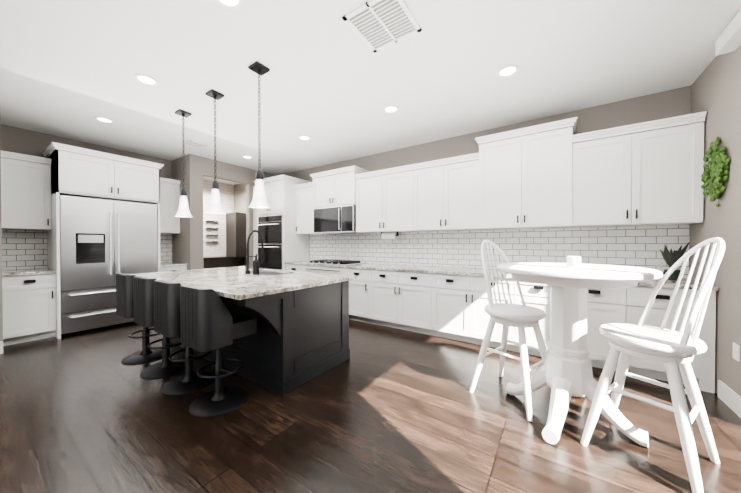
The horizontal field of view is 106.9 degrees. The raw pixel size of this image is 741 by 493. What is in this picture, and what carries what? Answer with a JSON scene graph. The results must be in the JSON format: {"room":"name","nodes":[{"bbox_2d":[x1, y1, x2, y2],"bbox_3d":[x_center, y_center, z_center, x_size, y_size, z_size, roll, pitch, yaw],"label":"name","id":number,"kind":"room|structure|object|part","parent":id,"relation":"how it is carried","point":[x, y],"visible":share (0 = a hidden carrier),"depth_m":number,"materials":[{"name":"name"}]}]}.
{"room":"kitchen","nodes":[
{"label":"kitchen","id":0,"kind":"room"},
{"bbox_2d":[0,145,2,340],"bbox_3d":[-4.638,-0.203,3.304,0.880,2.850,0.200,0,1,34],"label":"wall","id":1,"kind":"structure","parent":0,"point":[1,320],"depth_m":3.14,"materials":[{"name":"beige paint"}]},
{"bbox_2d":[0,124,171,269],"bbox_3d":[-4.430,-0.214,4.508,0.120,2.850,2.430,0,1,34],"label":"wall","id":2,"kind":"structure","parent":0,"point":[22,141],"depth_m":3.94,"materials":[{"name":"beige paint"}]},
{"bbox_2d":[2,229,171,269],"bbox_3d":[-4.383,0.036,4.467,0.006,0.546,2.006,0,1,34],"label":"wall tile","id":3,"kind":"structure","parent":2,"relation":"attached to","point":[24,249],"depth_m":3.85,"materials":[{"name":"white tile"}]},
{"bbox_2d":[172,154,203,269],"bbox_3d":[-3.909,-0.224,5.489,1.850,2.850,0.220,0,1,34],"label":"wall","id":4,"kind":"structure","parent":0,"point":[187,244],"depth_m":4.98,"materials":[{"name":"beige paint"}]},
{"bbox_2d":[203,179,233,256],"bbox_3d":[-4.210,-0.236,6.806,0.120,2.850,1.630,0,1,34],"label":"wall","id":5,"kind":"structure","parent":0,"point":[214,248],"depth_m":7.07,"materials":[{"name":"painted drywall"}]},
{"bbox_2d":[203,157,276,267],"bbox_3d":[-2.675,-0.227,5.774,0.120,2.850,1.630,0,1,34],"label":"wall","id":6,"kind":"structure","parent":0,"point":[234,173],"depth_m":5.73,"materials":[{"name":"beige paint"}]},
{"bbox_2d":[0,319,740,492],"bbox_3d":[-2.267,1.254,2.542,9.080,0.050,6.800,0,1,34],"label":"floor","id":7,"kind":"structure","parent":0,"point":[383,409],"depth_m":1.84,"materials":[{"name":"brown wood"}]},
{"bbox_2d":[1,142,186,345],"bbox_3d":[-4.069,-0.070,4.255,0.760,2.565,2.006,0,1,34],"label":"cabinets","id":8,"kind":"object","parent":7,"relation":"on","point":[102,218],"visible":0.77,"depth_m":3.79,"materials":[{"name":"white wood"}]},
{"bbox_2d":[2,262,186,275],"bbox_3d":[-4.115,0.330,4.290,0.632,0.035,2.006,0,1,34],"label":"countertop","id":9,"kind":"structure","parent":8,"relation":"on","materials":[{"name":"stone"}]},
{"bbox_2d":[60,195,156,333],"bbox_3d":[-4.061,0.245,4.258,0.732,1.875,1.070,0,1,34],"label":"fridge","id":10,"kind":"object","parent":8,"relation":"in","point":[101,238],"depth_m":3.95,"materials":[{"name":"silver metal"}]},
{"bbox_2d":[116,273,161,364],"bbox_3d":[-2.499,0.757,3.052,0.410,0.935,0.426,0,1,34],"label":"bar stool","id":11,"kind":"object","parent":7,"relation":"on","point":[124,298],"visible":0.65,"depth_m":2.90,"materials":[{"name":"black leather"}]},
{"bbox_3d":[-2.499,0.507,3.050,0.400,0.435,0.426,0,1,34],"label":"seat","id":12,"kind":"part","parent":11,"relation":"part of","materials":[{"name":"leather"}]},
{"bbox_2d":[133,276,184,378],"bbox_3d":[-2.051,0.760,2.751,0.410,0.935,0.426,0,1,34],"label":"bar stool","id":13,"kind":"object","parent":7,"relation":"on","point":[143,291],"visible":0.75,"depth_m":2.60,"materials":[{"name":"black leather"}]},
{"bbox_3d":[-2.051,0.510,2.748,0.400,0.435,0.426,0,1,34],"label":"seat","id":14,"kind":"part","parent":13,"relation":"part of","materials":[{"name":"leather"}]},
{"bbox_2d":[153,280,214,394],"bbox_3d":[-1.637,0.763,2.471,0.410,0.935,0.426,0,1,34],"label":"bar stool","id":15,"kind":"object","parent":7,"relation":"on","point":[166,308],"visible":0.75,"depth_m":2.31,"materials":[{"name":"black leather"}]},
{"bbox_3d":[-1.637,0.513,2.469,0.400,0.435,0.426,0,1,34],"label":"seat","id":16,"kind":"part","parent":15,"relation":"part of","materials":[{"name":"leather"}]},
{"bbox_2d":[180,285,256,417],"bbox_3d":[-1.205,0.765,2.181,0.410,0.935,0.426,0,1,34],"label":"bar stool","id":17,"kind":"object","parent":7,"relation":"on","point":[209,321],"visible":1,"depth_m":2.04,"materials":[{"name":"black leather"}]},
{"bbox_3d":[-1.205,0.515,2.179,0.400,0.435,0.426,0,1,34],"label":"seat","id":18,"kind":"part","parent":17,"relation":"part of","materials":[{"name":"leather"}]},
{"bbox_2d":[203,256,245,268],"bbox_3d":[-3.947,0.740,6.644,0.490,0.900,1.618,0,1,34],"label":"base cabinet","id":19,"kind":"object","parent":7,"relation":"on","point":[218,261],"depth_m":6.72,"materials":[{"name":"brown wood"}]},
{"bbox_2d":[227,212,245,255],"bbox_3d":[-3.341,-0.288,6.961,0.450,1.090,0.398,0,1,34],"label":"tall cabinet","id":20,"kind":"object","parent":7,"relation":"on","point":[235,239],"depth_m":6.78,"materials":[{"name":"brown wood"}]},
{"bbox_2d":[170,270,349,394],"bbox_3d":[-1.495,0.792,3.121,2.230,0.865,1.232,0,1,34],"label":"kitchen island","id":21,"kind":"object","parent":7,"relation":"on","point":[300,337],"depth_m":2.51,"materials":[{"name":"wood"}]},
{"bbox_2d":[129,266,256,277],"bbox_3d":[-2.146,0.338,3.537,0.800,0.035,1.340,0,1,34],"label":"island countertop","id":22,"kind":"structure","parent":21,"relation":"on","point":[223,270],"depth_m":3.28,"materials":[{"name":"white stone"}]},
{"bbox_2d":[155,270,300,285],"bbox_3d":[-1.507,0.342,3.108,0.740,0.035,1.340,0,1,34],"label":"island countertop","id":23,"kind":"structure","parent":21,"relation":"on","point":[189,279],"depth_m":2.89,"materials":[{"name":"white stone"}]},
{"bbox_2d":[238,266,244,273],"bbox_3d":[-1.508,0.278,3.222,0.076,0.090,0.076,0,1,34],"label":"candle","id":24,"kind":"object","parent":23,"relation":"on","point":[241,269],"depth_m":3.19,"materials":[{"name":"wax"}]},
{"bbox_2d":[243,230,263,274],"bbox_3d":[-1.362,0.060,3.309,0.298,0.523,0.246,0,1,34],"label":"faucet","id":25,"kind":"object","parent":23,"relation":"on","point":[256,262],"depth_m":3.25,"materials":[{"name":"black metal"}]},
{"bbox_2d":[193,272,355,301],"bbox_3d":[-0.864,0.346,2.675,0.810,0.035,1.340,0,1,34],"label":"island countertop","id":26,"kind":"structure","parent":21,"relation":"on","point":[238,289],"depth_m":2.45,"materials":[{"name":"white stone"}]},
{"bbox_2d":[253,175,308,269],"bbox_3d":[-1.852,-0.064,5.798,0.880,2.525,0.670,0,1,34],"label":"tall cabinet","id":27,"kind":"object","parent":7,"relation":"on","point":[277,225],"depth_m":5.46,"materials":[{"name":"wood"}]},
{"bbox_2d":[285,263,304,271],"bbox_3d":[-1.238,0.769,5.423,0.562,0.865,0.621,0,1,34],"label":"base cabinet","id":28,"kind":"object","parent":7,"relation":"on","point":[288,266],"depth_m":5.17,"materials":[{"name":"wood"}]},
{"bbox_2d":[305,267,348,275],"bbox_3d":[-0.644,0.773,5.023,1.128,0.865,0.621,0,1,34],"label":"base cabinet","id":29,"kind":"object","parent":7,"relation":"on","point":[325,270],"depth_m":4.68,"materials":[{"name":"wood"}]},
{"bbox_2d":[349,267,372,323],"bbox_3d":[-0.042,0.777,4.618,0.578,0.865,0.621,0,1,34],"label":"base cabinet","id":30,"kind":"object","parent":7,"relation":"on","point":[360,289],"depth_m":4.33,"materials":[{"name":"wood"}]},
{"bbox_2d":[373,271,436,335],"bbox_3d":[0.568,0.781,4.208,1.148,0.865,0.621,0,1,34],"label":"base cabinet","id":31,"kind":"object","parent":7,"relation":"on","point":[403,300],"depth_m":3.89,"materials":[{"name":"wood"}]},
{"bbox_2d":[437,275,520,351],"bbox_3d":[1.398,0.786,3.650,1.108,0.865,0.621,0,1,34],"label":"base cabinet","id":32,"kind":"object","parent":7,"relation":"on","point":[462,300],"depth_m":3.40,"materials":[{"name":"wood"}]},
{"bbox_2d":[297,259,717,290],"bbox_3d":[0.779,0.333,4.045,5.448,0.035,0.632,0,1,34],"label":"countertop","id":33,"kind":"structure","parent":32,"relation":"on","point":[304,262],"depth_m":3.79,"materials":[{"name":"white stone"}]},
{"bbox_2d":[659,242,689,279],"bbox_3d":[2.981,0.142,2.690,0.207,0.370,0.127,0,1,34],"label":"plant","id":34,"kind":"object","parent":33,"relation":"on","point":[671,257],"depth_m":2.69,"materials":[{"name":"green plant"}]},
{"bbox_2d":[469,240,546,421],"bbox_3d":[1.167,0.589,2.292,0.505,1.295,0.558,0,1,-36],"label":"stool","id":35,"kind":"object","parent":7,"relation":"on","point":[523,316],"visible":1,"depth_m":2.26,"materials":[{"name":"white wood"}]},
{"bbox_3d":[1.182,0.913,2.274,0.505,0.647,0.505,0,1,-36],"label":"frame","id":36,"kind":"part","parent":35,"relation":"part of","materials":[{"name":"white wood"}]},
{"bbox_3d":[1.167,0.265,2.308,0.448,0.648,0.537,0,1,-21],"label":"seat","id":37,"kind":"part","parent":35,"relation":"part of","materials":[{"name":"white wood"}]},
{"bbox_2d":[521,281,636,374],"bbox_3d":[2.194,0.791,3.114,1.068,0.865,0.621,0,1,34],"label":"base cabinet","id":38,"kind":"object","parent":7,"relation":"on","point":[604,305],"depth_m":2.72,"materials":[{"name":"wood"}]},
{"bbox_2d":[496,256,662,447],"bbox_3d":[1.431,0.652,1.996,0.944,1.164,0.944,0,1,-42],"label":"pub table","id":39,"kind":"object","parent":7,"relation":"on","point":[564,372],"visible":1,"depth_m":1.88,"materials":[{"name":"wood"}]},
{"bbox_2d":[567,256,580,266],"bbox_3d":[1.466,0.107,1.982,0.084,0.074,0.084,0,1,-42],"label":"candle","id":40,"kind":"object","parent":39,"relation":"on","point":[572,261],"depth_m":1.95,"materials":[{"name":"wax"}]},
{"bbox_2d":[580,237,724,492],"bbox_3d":[1.663,0.595,1.636,0.505,1.295,0.524,0,1,-33],"label":"stool","id":41,"kind":"object","parent":7,"relation":"on","point":[674,351],"visible":0.98,"depth_m":1.57,"materials":[{"name":"white wood"}]},
{"bbox_3d":[1.658,0.919,1.647,0.505,0.647,0.505,0,1,-33],"label":"frame","id":42,"kind":"part","parent":41,"relation":"part of","materials":[{"name":"white wood"}]},
{"bbox_3d":[1.700,0.271,1.627,0.537,0.648,0.448,0,1,18],"label":"seat","id":43,"kind":"part","parent":41,"relation":"part of","materials":[{"name":"white wood"}]},
{"bbox_2d":[637,287,704,390],"bbox_3d":[2.753,0.795,2.738,0.534,0.865,0.621,0,1,34],"label":"base cabinet","id":44,"kind":"object","parent":7,"relation":"on","point":[648,368],"depth_m":2.46,"materials":[{"name":"wood"}]},
{"bbox_2d":[0,0,740,184],"bbox_3d":[-2.267,-1.661,2.515,9.080,0.080,6.800,0,1,34],"label":"ceiling","id":45,"kind":"structure","parent":0,"point":[332,84],"depth_m":2.50,"materials":[{"name":"white paint"}]},
{"bbox_2d":[94,116,113,122],"bbox_3d":[-3.416,-1.625,3.530,0.190,0.009,0.190,0,1,34],"label":"recessed light","id":46,"kind":"object","parent":45,"relation":"in","point":[103,119],"visible":0.98,"depth_m":3.52,"materials":[{"name":"white plastic"}]},
{"bbox_2d":[134,74,158,85],"bbox_3d":[-2.175,-1.616,2.670,0.190,0.009,0.190,0,1,34],"label":"recessed light","id":47,"kind":"object","parent":45,"relation":"in","point":[146,79],"visible":1,"depth_m":2.66,"materials":[{"name":"white plastic"}]},
{"bbox_2d":[175,109,191,216],"bbox_3d":[-2.277,-0.995,3.348,0.190,1.264,0.190,0,1,34],"label":"pendant light","id":48,"kind":"object","parent":45,"relation":"hanging from","point":[183,210],"visible":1,"depth_m":3.33,"materials":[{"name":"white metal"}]},
{"bbox_3d":[-2.277,-0.491,3.353,0.190,0.255,0.190,0,1,34],"label":"lamp shade","id":49,"kind":"part","parent":48,"relation":"part of","materials":[{"name":"white glass"}]},
{"bbox_2d":[183,140,206,148],"bbox_3d":[-2.808,-1.632,4.398,0.250,0.011,0.250,0,1,34],"label":"ceiling vent","id":50,"kind":"object","parent":45,"relation":"in","point":[194,144],"visible":0.94,"depth_m":4.39,"materials":[{"name":"white metal"}]},
{"bbox_2d":[205,89,224,213],"bbox_3d":[-1.655,-0.991,2.929,0.190,1.264,0.190,0,1,34],"label":"pendant light","id":51,"kind":"object","parent":45,"relation":"hanging from","point":[215,207],"visible":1,"depth_m":2.91,"materials":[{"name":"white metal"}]},
{"bbox_3d":[-1.655,-0.487,2.934,0.190,0.255,0.190,0,1,34],"label":"lamp shade","id":52,"kind":"part","parent":51,"relation":"part of","materials":[{"name":"white glass"}]},
{"bbox_2d":[215,0,242,9],"bbox_3d":[-0.925,-1.608,1.769,0.190,0.009,0.190,0,1,34],"label":"recessed light","id":53,"kind":"object","parent":45,"relation":"in","point":[233,4],"visible":1,"depth_m":1.82,"materials":[{"name":"white plastic"}]},
{"bbox_2d":[242,155,252,158],"bbox_3d":[-2.256,-1.639,5.039,0.190,0.009,0.190,0,1,34],"label":"recessed light","id":54,"kind":"object","parent":45,"relation":"in","point":[247,156],"visible":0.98,"depth_m":5.01,"materials":[{"name":"white plastic"}]},
{"bbox_2d":[248,61,269,208],"bbox_3d":[-1.008,-0.987,2.494,0.190,1.264,0.190,0,1,34],"label":"pendant light","id":55,"kind":"object","parent":45,"relation":"hanging from","point":[259,200],"visible":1,"depth_m":2.47,"materials":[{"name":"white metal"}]},
{"bbox_3d":[-1.008,-0.483,2.498,0.190,0.255,0.190,0,1,34],"label":"lamp shade","id":56,"kind":"part","parent":55,"relation":"part of","materials":[{"name":"white glass"}]},
{"bbox_2d":[298,135,310,139],"bbox_3d":[-0.990,-1.630,4.127,0.190,0.009,0.190,0,1,34],"label":"recessed light","id":57,"kind":"object","parent":45,"relation":"in","point":[303,137],"visible":0.98,"depth_m":4.11,"materials":[{"name":"white plastic"}]},
{"bbox_2d":[342,0,421,52],"bbox_3d":[0.091,-1.609,1.990,0.420,0.011,0.420,0,1,34],"label":"ceiling vent","id":58,"kind":"object","parent":45,"relation":"in","point":[376,25],"visible":0.98,"depth_m":1.98,"materials":[{"name":"white metal"}]},
{"bbox_2d":[383,105,398,112],"bbox_3d":[0.241,-1.622,3.251,0.190,0.009,0.190,0,1,34],"label":"recessed light","id":59,"kind":"object","parent":45,"relation":"in","point":[390,109],"visible":1,"depth_m":3.25,"materials":[{"name":"white plastic"}]},
{"bbox_2d":[497,64,518,77],"bbox_3d":[1.267,-1.615,2.537,0.190,0.009,0.190,0,1,34],"label":"recessed light","id":60,"kind":"object","parent":45,"relation":"in","point":[506,71],"visible":1,"depth_m":2.53,"materials":[{"name":"white plastic"}]},
{"bbox_2d":[234,86,690,278],"bbox_3d":[-0.403,-0.222,5.300,9.080,2.850,0.120,0,1,34],"label":"wall","id":61,"kind":"structure","parent":0,"point":[662,105],"depth_m":3.59,"materials":[{"name":"beige paint"}]},
{"bbox_2d":[297,183,312,234],"bbox_3d":[-1.186,-0.717,5.536,0.510,0.935,0.351,0,1,34],"label":"upper cabinet","id":62,"kind":"object","parent":61,"relation":"attached to","point":[304,194],"depth_m":5.41,"materials":[{"name":"wood"}]},
{"bbox_2d":[309,203,340,234],"bbox_3d":[-0.699,-0.486,5.157,0.685,0.470,0.440,0,1,34],"label":"microwave","id":63,"kind":"object","parent":61,"relation":"attached to","point":[322,220],"depth_m":5.03,"materials":[{"name":"metal"}]},
{"bbox_2d":[313,167,368,206],"bbox_3d":[-0.575,-1.023,5.098,0.990,0.595,0.391,0,1,34],"label":"upper cabinet","id":64,"kind":"object","parent":61,"relation":"attached to","point":[332,187],"depth_m":4.89,"materials":[{"name":"wood"}]},
{"bbox_2d":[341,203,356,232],"bbox_3d":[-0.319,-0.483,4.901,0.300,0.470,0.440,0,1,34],"label":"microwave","id":65,"kind":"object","parent":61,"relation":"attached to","point":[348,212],"depth_m":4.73,"materials":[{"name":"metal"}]},
{"bbox_2d":[353,167,416,234],"bbox_3d":[0.317,-0.707,4.525,1.134,0.935,0.351,0,1,34],"label":"upper cabinet","id":66,"kind":"object","parent":61,"relation":"attached to","point":[386,200],"depth_m":4.36,"materials":[{"name":"wood"}]},
{"bbox_2d":[381,232,397,238],"bbox_3d":[0.311,-0.174,4.507,0.250,0.108,0.110,0,1,34],"label":"paper towel roll","id":67,"kind":"object","parent":66,"relation":"hanging from","point":[393,235],"depth_m":4.46,"materials":[{"name":"paper"}]},
{"bbox_2d":[417,155,472,230],"bbox_3d":[1.096,-0.702,4.001,0.999,0.935,0.351,0,1,34],"label":"upper cabinet","id":68,"kind":"object","parent":61,"relation":"attached to","point":[444,190],"depth_m":3.82,"materials":[{"name":"wood"}]},
{"bbox_2d":[309,225,689,277],"bbox_3d":[0.968,0.037,4.304,5.449,0.546,0.006,0,1,34],"label":"wall tile","id":69,"kind":"structure","parent":61,"relation":"attached to","point":[636,246],"depth_m":3.66,"materials":[{"name":"white tile"}]},
{"bbox_2d":[473,119,580,229],"bbox_3d":[1.910,-0.792,3.440,1.106,1.125,0.371,0,1,34],"label":"upper cabinet","id":70,"kind":"object","parent":61,"relation":"attached to","point":[555,174],"depth_m":3.25,"materials":[{"name":"wood"}]},
{"bbox_2d":[581,115,705,226],"bbox_3d":[2.722,-0.697,2.907,0.965,0.945,0.351,0,1,34],"label":"upper cabinet","id":71,"kind":"object","parent":61,"relation":"attached to","point":[651,175],"depth_m":2.71,"materials":[{"name":"wood"}]},
{"bbox_2d":[689,45,740,395],"bbox_3d":[1.445,-0.172,0.020,0.120,2.850,6.580,0,1,34],"label":"wall","id":72,"kind":"structure","parent":0,"point":[716,90],"depth_m":2.20,"materials":[{"name":"beige paint"}]},
{"bbox_2d":[701,137,730,206],"bbox_3d":[2.858,-0.617,2.285,0.073,0.586,0.356,0,1,34],"label":"wreath","id":73,"kind":"object","parent":72,"relation":"attached to","point":[717,168],"visible":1,"depth_m":2.24,"materials":[{"name":"green plant"}]},
{"bbox_2d":[715,10,740,55],"bbox_3d":[1.939,-0.170,0.880,0.180,2.830,2.960,0,1,34],"label":"window","id":74,"kind":"structure","parent":72,"relation":"in","point":[728,40],"depth_m":2.00,"materials":[{"name":"white"}]},
{"bbox_2d":[718,380,740,417],"bbox_3d":[2.756,1.164,2.104,0.015,0.140,0.360,0,1,34],"label":"baseboard","id":75,"kind":"structure","parent":72,"relation":"attached to","point":[729,397],"depth_m":2.10,"materials":[{"name":"white wood"}]},
{"bbox_2d":[733,342,739,361],"bbox_3d":[2.724,0.784,2.049,0.009,0.120,0.080,0,1,34],"label":"electrical outlet","id":76,"kind":"object","parent":72,"relation":"attached to","point":[736,351],"visible":0.98,"depth_m":2.04,"materials":[{"name":"white plastic"}]}
]}

